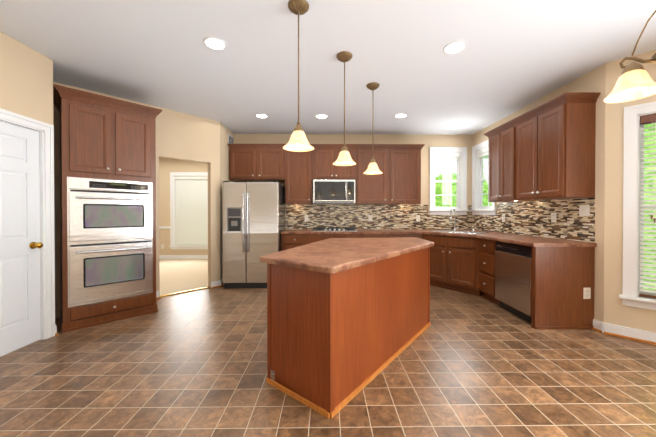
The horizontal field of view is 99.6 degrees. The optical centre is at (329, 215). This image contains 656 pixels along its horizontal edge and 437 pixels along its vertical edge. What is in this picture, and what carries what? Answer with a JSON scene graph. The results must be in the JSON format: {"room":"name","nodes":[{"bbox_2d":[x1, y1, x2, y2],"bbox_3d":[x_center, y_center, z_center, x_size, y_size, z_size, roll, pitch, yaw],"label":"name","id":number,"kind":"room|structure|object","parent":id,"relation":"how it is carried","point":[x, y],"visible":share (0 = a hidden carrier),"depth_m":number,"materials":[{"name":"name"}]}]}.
{"room":"kitchen","nodes":[
{"label":"kitchen","id":0,"kind":"room"},
{"bbox_2d":[0,31,52,124],"bbox_3d":[-2.804,-0.154,0.028,0.120,2.760,5.525,0,0,-1],"label":"wall","id":1,"kind":"structure","parent":0,"point":[26,81],"depth_m":2.53,"materials":[{"name":"beige paint"}]},
{"bbox_2d":[0,121,42,356],"bbox_3d":[-2.782,0.200,2.294,0.123,2.009,0.780,0,0,-1],"label":"pantry door","id":2,"kind":"structure","parent":1,"relation":"in","point":[21,244],"depth_m":2.51,"materials":[{"name":"white wood"}]},
{"bbox_2d":[0,108,54,339],"bbox_3d":[-2.822,0.158,2.293,0.142,2.105,0.960,0,0,-1],"label":"door frame","id":3,"kind":"structure","parent":1,"relation":"attached to","point":[47,235],"depth_m":2.70,"materials":[{"name":"white wood"}]},
{"bbox_2d":[53,82,219,317],"bbox_3d":[-2.812,-0.180,3.741,0.120,2.760,2.650,0,1,44],"label":"wall","id":4,"kind":"structure","parent":0,"point":[184,136],"depth_m":4.22,"materials":[{"name":"beige paint"}]},
{"bbox_2d":[160,287,209,296],"bbox_3d":[-2.250,1.188,4.320,0.040,0.016,0.740,0,1,44],"label":"trim","id":5,"kind":"structure","parent":4,"relation":"attached to","point":[184,291],"depth_m":4.30,"materials":[{"name":"beige wood"}]},
{"bbox_2d":[215,279,223,287],"bbox_3d":[-1.841,1.138,4.943,0.054,0.105,0.839,0,0,-1],"label":"baseboard","id":6,"kind":"structure","parent":4,"relation":"attached to","point":[219,283],"depth_m":4.63,"materials":[{"name":"white wood"}]},
{"bbox_2d":[159,157,207,254],"bbox_3d":[-4.261,-0.208,7.507,4.760,2.760,0.120,0,0,-1],"label":"wall","id":7,"kind":"structure","parent":0,"point":[167,166],"depth_m":7.45,"materials":[{"name":"beige paint"}]},
{"bbox_2d":[159,226,207,258],"bbox_3d":[-4.260,0.733,7.443,4.520,0.880,0.022,0,0,-1],"label":"baseboard","id":8,"kind":"structure","parent":7,"relation":"attached to","point":[160,227],"depth_m":7.44,"materials":[{"name":"white wood"}]},
{"bbox_2d":[169,172,207,248],"bbox_3d":[-3.691,-0.122,7.485,1.230,2.070,0.180,0,0,-1],"label":"window","id":9,"kind":"structure","parent":7,"relation":"in","point":[173,245],"depth_m":7.43,"materials":[{"name":"white wood"}]},
{"bbox_2d":[175,176,207,243],"bbox_3d":[-3.691,-0.120,7.483,0.958,1.855,0.065,0,0,-1],"label":"window blind","id":10,"kind":"object","parent":9,"relation":"attached to","point":[191,206],"visible":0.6,"depth_m":7.48,"materials":[{"name":"white fabric"}]},
{"bbox_2d":[220,122,233,279],"bbox_3d":[-1.923,-0.198,6.122,0.120,2.760,2.950,0,0,-1],"label":"wall","id":11,"kind":"structure","parent":0,"point":[224,157],"depth_m":4.76,"materials":[{"name":"beige paint"}]},
{"bbox_2d":[228,133,233,143],"bbox_3d":[-1.845,-1.401,5.160,0.011,0.180,0.280,0,0,-1],"label":"air vent","id":12,"kind":"object","parent":11,"relation":"in","point":[230,139],"visible":0.9,"depth_m":5.12,"materials":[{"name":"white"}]},
{"bbox_2d":[0,285,655,436],"bbox_3d":[-1.099,1.259,2.398,11.150,0.100,10.600,0,0,-1],"label":"floor","id":13,"kind":"structure","parent":0,"point":[190,364],"depth_m":2.02,"materials":[{"name":"tile"}]},
{"bbox_2d":[53,84,161,332],"bbox_3d":[-2.634,-0.056,3.320,0.671,2.517,0.960,0,1,44],"label":"tall cabinet","id":14,"kind":"object","parent":13,"relation":"on","point":[108,205],"visible":1,"depth_m":3.09,"materials":[{"name":"brown wood"}]},
{"bbox_2d":[67,177,152,307],"bbox_3d":[-2.631,0.277,3.320,0.906,1.364,0.906,0,0,-1],"label":"double oven","id":15,"kind":"object","parent":14,"relation":"in","point":[110,219],"depth_m":3.10,"materials":[{"name":"silver metal"}]},
{"bbox_2d":[159,259,208,295],"bbox_3d":[-4.202,1.183,5.198,4.618,0.012,4.720,0,0,-1],"label":"floor carpet","id":16,"kind":"object","parent":13,"relation":"on","point":[178,275],"depth_m":5.51,"materials":[{"name":"beige carpet"}]},
{"bbox_2d":[222,181,285,287],"bbox_3d":[-1.302,0.314,4.896,0.910,1.755,0.885,0,0,-1],"label":"refrigerator","id":17,"kind":"object","parent":13,"relation":"on","point":[254,220],"visible":1,"depth_m":4.52,"materials":[{"name":"silver metal"}]},
{"bbox_2d":[266,273,430,418],"bbox_3d":[0.322,0.770,2.620,1.583,0.876,1.926,0,0,-1],"label":"kitchen island","id":18,"kind":"object","parent":13,"relation":"on","point":[348,320],"depth_m":1.88,"materials":[{"name":"brown wood"}]},
{"bbox_2d":[260,237,433,272],"bbox_3d":[0.315,0.312,2.626,1.664,0.040,2.006,0,0,-1],"label":"island countertop","id":19,"kind":"structure","parent":18,"relation":"on","point":[385,254],"depth_m":2.27,"materials":[{"name":"brown stone"}]},
{"bbox_2d":[430,248,476,295],"bbox_3d":[2.187,0.755,4.730,1.204,0.875,1.370,0,0,-1],"label":"base cabinet","id":20,"kind":"object","parent":13,"relation":"on","point":[455,269],"depth_m":4.33,"materials":[{"name":"brown wood"}]},
{"bbox_2d":[281,228,596,247],"bbox_3d":[0.985,0.302,4.148,3.624,0.040,2.499,0,0,-1],"label":"countertop","id":21,"kind":"structure","parent":20,"relation":"on","point":[442,238],"depth_m":4.58,"materials":[{"name":"brown stone"}]},
{"bbox_2d":[313,227,356,230],"bbox_3d":[0.081,0.250,5.061,0.780,0.050,0.530,0,0,-1],"label":"cooktop","id":22,"kind":"object","parent":21,"relation":"in","point":[315,228],"depth_m":4.86,"materials":[{"name":"black"}]},
{"bbox_2d":[431,230,489,233],"bbox_3d":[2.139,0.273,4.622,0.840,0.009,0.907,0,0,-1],"label":"sink","id":23,"kind":"object","parent":21,"relation":"in","point":[432,231],"depth_m":4.53,"materials":[{"name":"silver metal"}]},
{"bbox_2d":[450,208,474,231],"bbox_3d":[2.237,0.069,4.734,0.336,0.406,0.314,0,0,-1],"label":"faucet","id":24,"kind":"object","parent":21,"relation":"on","point":[454,230],"depth_m":4.77,"materials":[{"name":"silver metal"}]},
{"bbox_2d":[477,248,544,307],"bbox_3d":[2.478,0.761,3.873,0.644,0.875,0.444,0,0,-1],"label":"base cabinet","id":25,"kind":"object","parent":13,"relation":"on","point":[485,256],"depth_m":3.68,"materials":[{"name":"brown wood"}]},
{"bbox_2d":[583,288,590,298],"bbox_3d":[2.729,0.825,2.940,0.075,0.120,0.008,0,0,-1],"label":"outlet","id":26,"kind":"object","parent":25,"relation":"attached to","point":[586,293],"visible":1,"depth_m":2.94,"materials":[{"name":"white plastic"}]},
{"bbox_2d":[495,241,531,322],"bbox_3d":[2.458,0.768,3.319,0.583,0.869,0.633,0,0,-1],"label":"dishwasher","id":27,"kind":"object","parent":13,"relation":"on","point":[513,264],"visible":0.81,"depth_m":3.27,"materials":[{"name":"silver metal"}]},
{"bbox_2d":[0,0,655,158],"bbox_3d":[-1.099,-1.601,2.377,11.150,0.100,10.600,0,0,-1],"label":"ceiling","id":28,"kind":"structure","parent":0,"point":[513,56],"depth_m":2.66,"materials":[{"name":"white paint"}]},
{"bbox_2d":[203,37,226,50],"bbox_3d":[-1.037,-1.547,2.502,0.196,0.009,0.196,0,0,-1],"label":"recessed light","id":29,"kind":"object","parent":28,"relation":"in","point":[215,43],"visible":1,"depth_m":2.49,"materials":[{"name":"white"}]},
{"bbox_2d":[255,113,267,117],"bbox_3d":[-1.069,-1.560,4.346,0.196,0.009,0.196,0,0,-1],"label":"recessed light","id":30,"kind":"object","parent":28,"relation":"in","point":[259,115],"visible":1,"depth_m":4.32,"materials":[{"name":"white"}]},
{"bbox_2d":[283,0,313,151],"bbox_3d":[-0.232,-1.023,2.049,0.232,1.050,0.232,0,0,-1],"label":"pendant light","id":31,"kind":"object","parent":28,"relation":"hanging from","point":[298,141],"visible":0.96,"depth_m":2.03,"materials":[{"name":"white glass"}]},
{"bbox_2d":[315,114,327,118],"bbox_3d":[-0.130,-1.560,4.372,0.196,0.009,0.196,0,0,-1],"label":"recessed light","id":32,"kind":"object","parent":28,"relation":"in","point":[321,116],"visible":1,"depth_m":4.37,"materials":[{"name":"white"}]},
{"bbox_2d":[333,51,355,165],"bbox_3d":[0.142,-1.028,2.701,0.232,1.050,0.232,0,0,-1],"label":"pendant light","id":33,"kind":"object","parent":28,"relation":"hanging from","point":[344,158],"visible":1,"depth_m":2.67,"materials":[{"name":"white glass"}]},
{"bbox_2d":[363,82,381,174],"bbox_3d":[0.516,-1.032,3.321,0.232,1.050,0.232,0,0,-1],"label":"pendant light","id":34,"kind":"object","parent":28,"relation":"hanging from","point":[372,168],"visible":1,"depth_m":3.29,"materials":[{"name":"white glass"}]},
{"bbox_2d":[395,113,406,117],"bbox_3d":[1.113,-1.560,4.345,0.196,0.009,0.196,0,0,-1],"label":"recessed light","id":35,"kind":"object","parent":28,"relation":"in","point":[402,115],"visible":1,"depth_m":4.32,"materials":[{"name":"white"}]},
{"bbox_2d":[443,41,465,53],"bbox_3d":[1.153,-1.547,2.561,0.196,0.009,0.196,0,0,-1],"label":"recessed light","id":36,"kind":"object","parent":28,"relation":"in","point":[455,47],"visible":1,"depth_m":2.55,"materials":[{"name":"white"}]},
{"bbox_2d":[604,10,655,102],"bbox_3d":[1.430,-1.031,1.084,0.415,1.020,0.404,0,0,-1],"label":"chandelier","id":37,"kind":"object","parent":28,"relation":"hanging from","point":[635,81],"visible":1,"depth_m":1.19,"materials":[{"name":"white glass"}]},
{"bbox_2d":[234,134,471,229],"bbox_3d":[0.464,-0.193,5.448,4.875,2.760,0.120,0,0,-1],"label":"wall","id":38,"kind":"structure","parent":0,"point":[428,141],"depth_m":5.39,"materials":[{"name":"beige paint"}]},
{"bbox_2d":[228,144,283,181],"bbox_3d":[-1.326,-0.947,5.192,1.010,0.592,0.330,0,0,-1],"label":"upper cabinet","id":39,"kind":"object","parent":38,"relation":"attached to","point":[247,162],"depth_m":5.03,"materials":[{"name":"brown wood"}]},
{"bbox_2d":[284,149,312,203],"bbox_3d":[-0.576,-0.727,5.203,0.530,1.032,0.330,0,0,-1],"label":"upper cabinet","id":40,"kind":"object","parent":38,"relation":"attached to","point":[298,180],"depth_m":5.05,"materials":[{"name":"brown wood"}]},
{"bbox_2d":[312,148,355,179],"bbox_3d":[0.074,-0.947,5.210,0.810,0.592,0.330,0,0,-1],"label":"upper cabinet","id":41,"kind":"object","parent":38,"relation":"attached to","point":[323,159],"depth_m":5.05,"materials":[{"name":"brown wood"}]},
{"bbox_2d":[313,180,354,203],"bbox_3d":[0.075,-0.435,5.158,0.762,0.424,0.440,0,0,-1],"label":"microwave","id":42,"kind":"object","parent":41,"relation":"attached to","point":[333,191],"visible":1,"depth_m":4.98,"materials":[{"name":"silver metal"}]},
{"bbox_2d":[354,148,391,203],"bbox_3d":[0.769,-0.727,5.221,0.620,1.032,0.330,0,0,-1],"label":"upper cabinet","id":43,"kind":"object","parent":38,"relation":"attached to","point":[375,188],"depth_m":5.06,"materials":[{"name":"brown wood"}]},
{"bbox_2d":[286,205,469,228],"bbox_3d":[0.967,0.030,5.390,3.630,0.483,0.012,0,0,-1],"label":"backsplash","id":44,"kind":"structure","parent":38,"relation":"attached to","point":[357,216],"depth_m":5.39,"materials":[{"name":"tile"}]},
{"bbox_2d":[392,148,421,203],"bbox_3d":[1.364,-0.727,5.228,0.610,1.032,0.330,0,0,-1],"label":"upper cabinet","id":45,"kind":"object","parent":38,"relation":"attached to","point":[397,181],"depth_m":5.07,"materials":[{"name":"brown wood"}]},
{"bbox_2d":[428,147,468,214],"bbox_3d":[2.301,-0.670,5.439,0.770,1.315,0.180,0,0,-1],"label":"window","id":46,"kind":"structure","parent":38,"relation":"in","point":[460,181],"depth_m":5.39,"materials":[{"name":"white"}]},
{"bbox_2d":[435,153,459,159],"bbox_3d":[2.301,-1.157,5.435,0.500,0.129,0.050,0,0,-1],"label":"blinds","id":47,"kind":"object","parent":46,"relation":"attached to","point":[447,156],"visible":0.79,"depth_m":5.42,"materials":[{"name":"white fabric"}]},
{"bbox_2d":[472,63,605,321],"bbox_3d":[2.858,-0.184,4.189,0.120,2.760,2.700,0,0,-1],"label":"wall","id":48,"kind":"structure","parent":0,"point":[594,80],"depth_m":2.91,"materials":[{"name":"beige paint"}]},
{"bbox_2d":[470,139,496,214],"bbox_3d":[2.817,-0.667,5.013,0.180,1.315,0.775,0,0,-1],"label":"window","id":49,"kind":"structure","parent":48,"relation":"in","point":[478,207],"depth_m":5.26,"materials":[{"name":"white"}]},
{"bbox_2d":[477,146,488,157],"bbox_3d":[2.817,-1.154,5.009,0.050,0.129,0.505,0,0,-1],"label":"window blind","id":50,"kind":"object","parent":49,"relation":"attached to","point":[482,152],"visible":0.65,"depth_m":5.07,"materials":[{"name":"white fabric"}]},
{"bbox_2d":[488,124,531,201],"bbox_3d":[2.632,-0.718,4.012,0.330,1.032,0.640,0,0,-1],"label":"upper cabinet","id":51,"kind":"object","parent":48,"relation":"attached to","point":[500,141],"depth_m":4.01,"materials":[{"name":"brown wood"}]},
{"bbox_2d":[470,197,594,242],"bbox_3d":[2.783,0.039,4.170,0.030,0.483,2.460,0,0,-1],"label":"backsplash","id":52,"kind":"structure","parent":48,"relation":"attached to","point":[530,218],"depth_m":3.63,"materials":[{"name":"tile"}]},
{"bbox_2d":[551,213,555,221],"bbox_3d":[2.794,0.027,3.460,0.008,0.120,0.075,0,0,-1],"label":"electrical outlet","id":53,"kind":"object","parent":52,"relation":"attached to","point":[553,217],"visible":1,"depth_m":3.46,"materials":[{"name":"white plastic"}]},
{"bbox_2d":[579,205,589,215],"bbox_3d":[2.797,-0.055,3.049,0.014,0.120,0.120,0,0,-1],"label":"light switch","id":54,"kind":"object","parent":52,"relation":"attached to","point":[584,210],"visible":1,"depth_m":3.04,"materials":[{"name":"white plastic"}]},
{"bbox_2d":[512,96,598,199],"bbox_3d":[2.641,-0.713,3.322,0.330,1.032,0.780,0,0,-1],"label":"upper cabinet","id":55,"kind":"object","parent":48,"relation":"attached to","point":[545,151],"depth_m":3.04,"materials":[{"name":"brown wood"}]},
{"bbox_2d":[604,50,655,332],"bbox_3d":[3.573,-0.169,2.184,2.000,2.760,0.120,0,1,44],"label":"wall","id":56,"kind":"structure","parent":0,"point":[616,312],"depth_m":2.78,"materials":[{"name":"beige paint"}]},
{"bbox_2d":[592,319,655,344],"bbox_3d":[3.514,1.158,2.188,1.448,0.105,1.538,0,0,-1],"label":"baseboard","id":57,"kind":"structure","parent":56,"relation":"attached to","point":[627,332],"depth_m":2.73,"materials":[{"name":"white wood"}]},
{"bbox_2d":[619,101,655,309],"bbox_3d":[3.345,-0.085,2.365,1.210,1.950,0.180,0,1,44],"label":"window","id":58,"kind":"structure","parent":56,"relation":"in","point":[632,198],"depth_m":2.70,"materials":[{"name":"white wood"}]},
{"bbox_2d":[639,114,655,297],"bbox_3d":[3.340,-0.083,2.361,0.938,1.735,0.072,0,1,44],"label":"window blind","id":59,"kind":"object","parent":58,"relation":"attached to","point":[647,119],"visible":0.96,"depth_m":2.65,"materials":[{"name":"white"}]},
{"label":"outside","id":60,"kind":"structure","parent":0,"visible":0},
{"bbox_2d":[435,159,491,206],"bbox_3d":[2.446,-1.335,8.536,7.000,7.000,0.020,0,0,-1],"label":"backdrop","id":61,"kind":"structure","parent":60,"point":[441,200],"depth_m":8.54,"materials":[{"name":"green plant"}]},
{"bbox_2d":[643,124,655,289],"bbox_3d":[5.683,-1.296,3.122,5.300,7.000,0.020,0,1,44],"label":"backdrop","id":62,"kind":"structure","parent":60,"point":[650,155],"depth_m":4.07,"materials":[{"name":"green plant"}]}
]}

